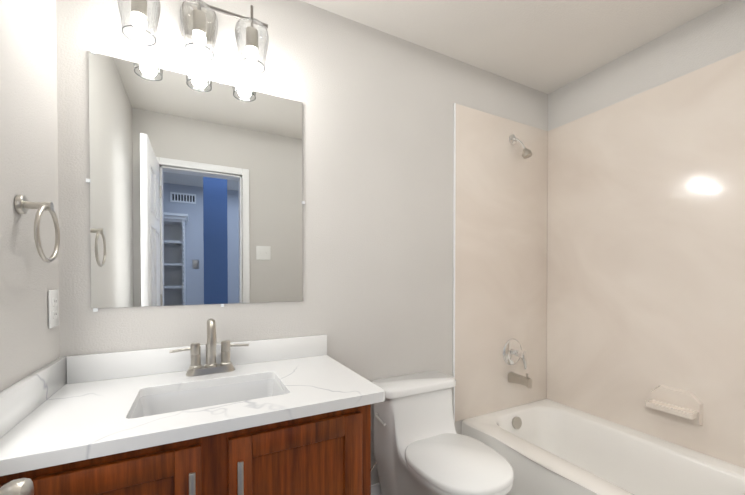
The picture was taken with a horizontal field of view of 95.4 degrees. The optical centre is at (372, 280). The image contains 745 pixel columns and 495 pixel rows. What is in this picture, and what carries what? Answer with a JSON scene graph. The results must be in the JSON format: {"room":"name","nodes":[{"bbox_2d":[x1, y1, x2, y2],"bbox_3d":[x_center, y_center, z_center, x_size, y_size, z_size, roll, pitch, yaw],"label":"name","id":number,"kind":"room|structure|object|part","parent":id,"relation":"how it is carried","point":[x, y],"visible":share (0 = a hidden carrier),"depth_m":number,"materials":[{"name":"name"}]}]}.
{"room":"bathroom","nodes":[
{"label":"bathroom","id":0,"kind":"room"},
{"bbox_2d":[0,0,59,391],"bbox_3d":[-0.723,0.006,0.380,0.120,2.440,1.620,0,1,-27],"label":"wall","id":1,"kind":"structure","parent":0,"point":[29,338],"depth_m":0.92,"materials":[{"name":"grey paint"}]},
{"bbox_2d":[15,195,59,261],"bbox_3d":[-0.881,-0.133,0.887,0.064,0.172,0.151,0,1,-27],"label":"towel ring","id":2,"kind":"object","parent":1,"relation":"attached to","point":[23,204],"visible":1,"depth_m":0.87,"materials":[{"name":"silver metal"}]},
{"bbox_3d":[-0.878,-0.195,0.888,0.053,0.019,0.019,0,1,-27],"label":"post","id":3,"kind":"part","parent":2,"relation":"part of","materials":[{"name":"silver metal"}]},
{"bbox_2d":[48,289,58,328],"bbox_3d":[-1.007,0.090,1.072,0.007,0.118,0.072,0,1,-27],"label":"electrical outlet plate","id":4,"kind":"object","parent":1,"relation":"attached to","point":[53,306],"visible":1,"depth_m":1.06,"materials":[{"name":"white plastic"}]},
{"bbox_2d":[56,0,547,484],"bbox_3d":[0.036,-0.010,1.751,2.729,2.440,0.120,0,1,-27],"label":"wall","id":5,"kind":"structure","parent":0,"point":[376,303],"depth_m":1.57,"materials":[{"name":"grey paint"}]},
{"bbox_2d":[117,0,268,73],"bbox_3d":[-0.626,-0.919,1.225,0.475,0.229,0.184,0,1,-27],"label":"sconce","id":6,"kind":"object","parent":5,"relation":"attached to","point":[199,25],"visible":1,"depth_m":1.20,"materials":[{"name":"glass"}]},
{"bbox_2d":[131,0,146,20],"bbox_3d":[-0.769,-0.907,1.116,0.045,0.076,0.045,0,1,-27],"label":"socket","id":7,"kind":"object","parent":6,"relation":"attached to","point":[142,7],"depth_m":1.10,"materials":[{"name":"silver metal"}]},
{"bbox_3d":[-0.769,-0.884,1.117,0.121,0.158,0.121,0,1,-27],"label":"lamp shade","id":8,"kind":"part","parent":6,"relation":"part of","materials":[{"name":"clear glass"}]},
{"bbox_3d":[-0.769,-0.851,1.117,0.042,0.052,0.042,0,1,-27],"label":"bulb","id":9,"kind":"part","parent":6,"relation":"part of","materials":[{"name":"white glass"}]},
{"bbox_3d":[-0.612,-0.885,1.198,0.121,0.158,0.121,0,1,-27],"label":"lamp shade","id":10,"kind":"part","parent":6,"relation":"part of","materials":[{"name":"clear glass"}]},
{"bbox_2d":[192,9,206,37],"bbox_3d":[-0.612,-0.908,1.198,0.045,0.076,0.045,0,1,-27],"label":"socket","id":11,"kind":"object","parent":6,"relation":"attached to","point":[199,21],"depth_m":1.18,"materials":[{"name":"silver metal"}]},
{"bbox_3d":[-0.612,-0.852,1.198,0.042,0.052,0.042,0,1,-27],"label":"bulb","id":12,"kind":"part","parent":6,"relation":"part of","materials":[{"name":"white glass"}]},
{"bbox_2d":[246,27,257,50],"bbox_3d":[-0.455,-0.909,1.279,0.045,0.076,0.045,0,1,-27],"label":"socket","id":13,"kind":"object","parent":6,"relation":"attached to","point":[249,37],"depth_m":1.26,"materials":[{"name":"silver metal"}]},
{"bbox_3d":[-0.455,-0.886,1.279,0.121,0.158,0.121,0,1,-27],"label":"lamp shade","id":14,"kind":"part","parent":6,"relation":"part of","materials":[{"name":"clear glass"}]},
{"bbox_3d":[-0.455,-0.986,1.278,0.010,0.093,0.010,0,1,-27],"label":"rod","id":15,"kind":"part","parent":6,"relation":"part of","materials":[{"name":"silver metal"}]},
{"bbox_3d":[-0.455,-0.853,1.280,0.042,0.052,0.042,0,1,-27],"label":"bulb","id":16,"kind":"part","parent":6,"relation":"part of","materials":[{"name":"white glass"}]},
{"bbox_2d":[86,49,304,311],"bbox_3d":[-0.636,-0.340,1.325,0.757,0.893,0.009,0,1,-27],"label":"mirror","id":17,"kind":"object","parent":5,"relation":"attached to","point":[195,190],"visible":1,"depth_m":1.29,"materials":[{"name":"silver mirror"}]},
{"bbox_2d":[66,334,326,383],"bbox_3d":[-0.614,0.297,1.338,0.908,0.091,0.020,0,1,-27],"label":"backsplash","id":18,"kind":"structure","parent":5,"relation":"attached to","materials":[{"name":"white stone"}]},
{"bbox_2d":[371,483,380,494],"bbox_3d":[0.134,1.110,1.739,0.840,0.200,0.012,0,1,-27],"label":"baseboard","id":19,"kind":"structure","parent":5,"relation":"attached to","point":[375,489],"depth_m":1.67,"materials":[{"name":"white"}]},
{"bbox_2d":[453,103,547,421],"bbox_3d":[0.807,-0.095,2.075,0.796,1.780,0.009,0,1,-27],"label":"wall","id":20,"kind":"structure","parent":5,"relation":"attached to","point":[501,243],"depth_m":2.04,"materials":[{"name":"beige tile"}]},
{"bbox_3d":[0.457,-0.093,1.893,0.007,1.780,0.009,0,1,-27],"label":"wall panel edge trim","id":21,"kind":"part","parent":20,"relation":"part of","materials":[{"name":"white plastic"}]},
{"bbox_2d":[503,339,526,368],"bbox_3d":[0.892,0.450,2.064,0.164,0.170,0.098,0,1,-27],"label":"shower valve","id":22,"kind":"object","parent":20,"relation":"attached to","point":[513,353],"visible":1,"depth_m":2.07,"materials":[{"name":"silver metal"}]},
{"bbox_3d":[0.908,0.486,2.040,0.038,0.098,0.039,0,1,-27],"label":"lever","id":23,"kind":"part","parent":22,"relation":"part of","materials":[{"name":"silver metal"}]},
{"bbox_2d":[508,372,531,388],"bbox_3d":[0.891,0.595,2.044,0.052,0.082,0.137,0,1,-27],"label":"tub spout","id":24,"kind":"object","parent":20,"relation":"attached to","point":[513,377],"visible":1,"depth_m":2.02,"materials":[{"name":"silver metal"}]},
{"bbox_2d":[509,134,531,158],"bbox_3d":[0.903,-0.815,2.056,0.128,0.165,0.058,1,1,40],"label":"shower head","id":25,"kind":"object","parent":20,"relation":"attached to","point":[526,153],"visible":1,"depth_m":2.04},
{"bbox_3d":[0.891,-0.831,2.063,0.038,0.085,0.077,0,1,-27],"label":"arm","id":26,"kind":"part","parent":25,"relation":"part of"},
{"bbox_2d":[300,0,728,93],"bbox_3d":[0.408,-1.262,1.017,2.729,0.080,1.740,0,1,-27],"label":"ceiling","id":27,"kind":"structure","parent":0,"point":[547,46],"depth_m":1.65,"materials":[{"name":"paint"}]},
{"bbox_2d":[548,0,744,130],"bbox_3d":[1.594,-0.008,1.578,0.120,2.440,1.620,0,1,-27],"label":"wall","id":28,"kind":"structure","parent":0,"point":[716,34],"depth_m":1.72,"materials":[{"name":"grey paint"}]},
{"bbox_2d":[546,50,744,467],"bbox_3d":[1.506,-0.089,1.604,0.008,1.779,1.486,0,1,-27],"label":"wall","id":29,"kind":"structure","parent":28,"relation":"attached to","point":[646,246],"depth_m":1.73,"materials":[{"name":"beige tile"}]},
{"bbox_2d":[645,385,702,425],"bbox_3d":[1.441,0.601,1.633,0.088,0.144,0.200,0,1,-27],"label":"soap dish","id":30,"kind":"object","parent":29,"relation":"attached to","point":[687,406],"visible":1,"depth_m":1.62,"materials":[{"name":"beige ceramic"}]},
{"bbox_2d":[645,399,697,418],"bbox_3d":[1.433,0.619,1.629,0.071,0.024,0.188,0,1,-27],"label":"tray","id":31,"kind":"object","parent":30,"relation":"on","point":[679,409],"depth_m":1.62,"materials":[{"name":"beige ceramic"}]},
{"bbox_3d":[0.408,1.243,1.047,2.489,0.050,1.500,0,1,-27],"label":"floor","id":32,"kind":"structure","parent":0,"visible":0},
{"bbox_2d":[0,318,384,494],"bbox_3d":[-0.494,0.679,1.090,0.928,1.077,0.579,0,1,-27],"label":"bathroom vanity","id":33,"kind":"object","parent":32,"relation":"on","point":[279,416],"visible":0.98,"depth_m":0.94,"materials":[{"name":"white stone"}]},
{"bbox_3d":[-0.592,0.439,0.756,0.259,0.058,0.020,0,1,-27],"label":"door rail","id":34,"kind":"part","parent":33,"relation":"part of","materials":[{"name":"brown wood"}]},
{"bbox_3d":[-0.593,0.748,0.762,0.259,0.561,0.007,0,1,-27],"label":"door panel","id":35,"kind":"part","parent":33,"relation":"part of","materials":[{"name":"brown wood"}]},
{"bbox_3d":[-0.405,0.398,0.874,0.891,0.034,0.018,0,1,-27],"label":"frame","id":36,"kind":"part","parent":33,"relation":"part of","materials":[{"name":"brown wood"}]},
{"bbox_3d":[-0.426,0.531,0.802,0.014,0.150,0.008,0,1,-27],"label":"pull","id":37,"kind":"part","parent":33,"relation":"part of","materials":[{"name":"silver metal"}]},
{"bbox_2d":[0,355,384,475],"bbox_3d":[-0.498,0.362,1.094,0.928,0.033,0.561,0,1,-27],"label":"countertop","id":38,"kind":"structure","parent":33,"relation":"on","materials":[{"name":"white stone"}]},
{"bbox_2d":[130,379,284,418],"bbox_3d":[-0.496,0.447,1.063,0.485,0.151,0.337,0,1,-27],"label":"sink","id":39,"kind":"object","parent":38,"relation":"in","point":[192,396],"depth_m":1.16,"materials":[{"name":"white ceramic"}]},
{"bbox_2d":[169,318,248,375],"bbox_3d":[-0.587,0.241,1.232,0.266,0.205,0.130,0,1,-27],"label":"faucet","id":40,"kind":"object","parent":38,"relation":"on","point":[211,368],"depth_m":1.23,"materials":[{"name":"silver metal"}]},
{"bbox_3d":[-0.408,0.748,0.877,0.070,0.665,0.018,0,1,-27],"label":"frame","id":41,"kind":"part","parent":33,"relation":"part of","materials":[{"name":"brown wood"}]},
{"bbox_3d":[-0.331,0.530,0.851,0.014,0.150,0.008,0,1,-27],"label":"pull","id":42,"kind":"part","parent":33,"relation":"part of","materials":[{"name":"silver metal"}]},
{"bbox_3d":[-0.203,0.436,0.957,0.262,0.058,0.020,0,1,-27],"label":"door rail","id":43,"kind":"part","parent":33,"relation":"part of","materials":[{"name":"brown wood"}]},
{"bbox_3d":[-0.204,0.746,0.963,0.262,0.561,0.007,0,1,-27],"label":"door panel","id":44,"kind":"part","parent":33,"relation":"part of","materials":[{"name":"brown wood"}]},
{"bbox_3d":[-0.028,0.745,1.073,0.041,0.665,0.018,0,1,-27],"label":"frame","id":45,"kind":"part","parent":33,"relation":"part of","materials":[{"name":"brown wood"}]},
{"bbox_2d":[371,371,513,494],"bbox_3d":[0.277,0.853,1.462,0.486,0.721,0.626,0,1,-27],"label":"toilet","id":46,"kind":"object","parent":32,"relation":"on","point":[421,446],"visible":0.94,"depth_m":1.51,"materials":[{"name":"white ceramic"}]},
{"bbox_3d":[0.036,0.631,1.531,0.017,0.021,0.087,0,1,-27],"label":"lever","id":47,"kind":"part","parent":46,"relation":"part of","materials":[{"name":"silver metal"}]},
{"bbox_3d":[0.203,0.506,1.664,0.428,0.033,0.192,0,1,-27],"label":"lid","id":48,"kind":"part","parent":46,"relation":"part of","materials":[{"name":"white ceramic"}]},
{"bbox_3d":[0.349,0.759,1.385,0.373,0.018,0.420,0,1,-27],"label":"seat","id":49,"kind":"part","parent":46,"relation":"part of","materials":[{"name":"white plastic"}]},
{"bbox_2d":[461,399,744,494],"bbox_3d":[1.173,1.008,1.440,0.759,0.410,1.492,0,1,-27],"label":"bathtub","id":50,"kind":"object","parent":32,"relation":"on","point":[546,447],"visible":0.94,"depth_m":1.69,"materials":[{"name":"white ceramic"}]},
{"bbox_3d":[1.106,0.005,0.481,1.754,2.440,0.120,0,1,-27],"label":"wall","id":51,"kind":"structure","parent":0,"visible":0},
{"bbox_3d":[-0.378,0.202,0.159,0.035,2.030,0.625,0,1,-28],"label":"door leaf","id":52,"kind":"structure","parent":51,"relation":"in","visible":0},
{"bbox_3d":[-0.475,0.271,0.388,0.008,0.110,0.064,0,1,-28],"label":"rose","id":53,"kind":"object","parent":52,"relation":"attached to","visible":0},
{"bbox_2d":[0,478,33,494],"bbox_3d":[-0.446,0.271,0.402,0.056,0.054,0.054,0,1,-28],"label":"door knob","id":54,"kind":"object","parent":53,"relation":"attached to","point":[22,486],"visible":1,"depth_m":0.41,"materials":[{"name":"silver metal"}]}
]}

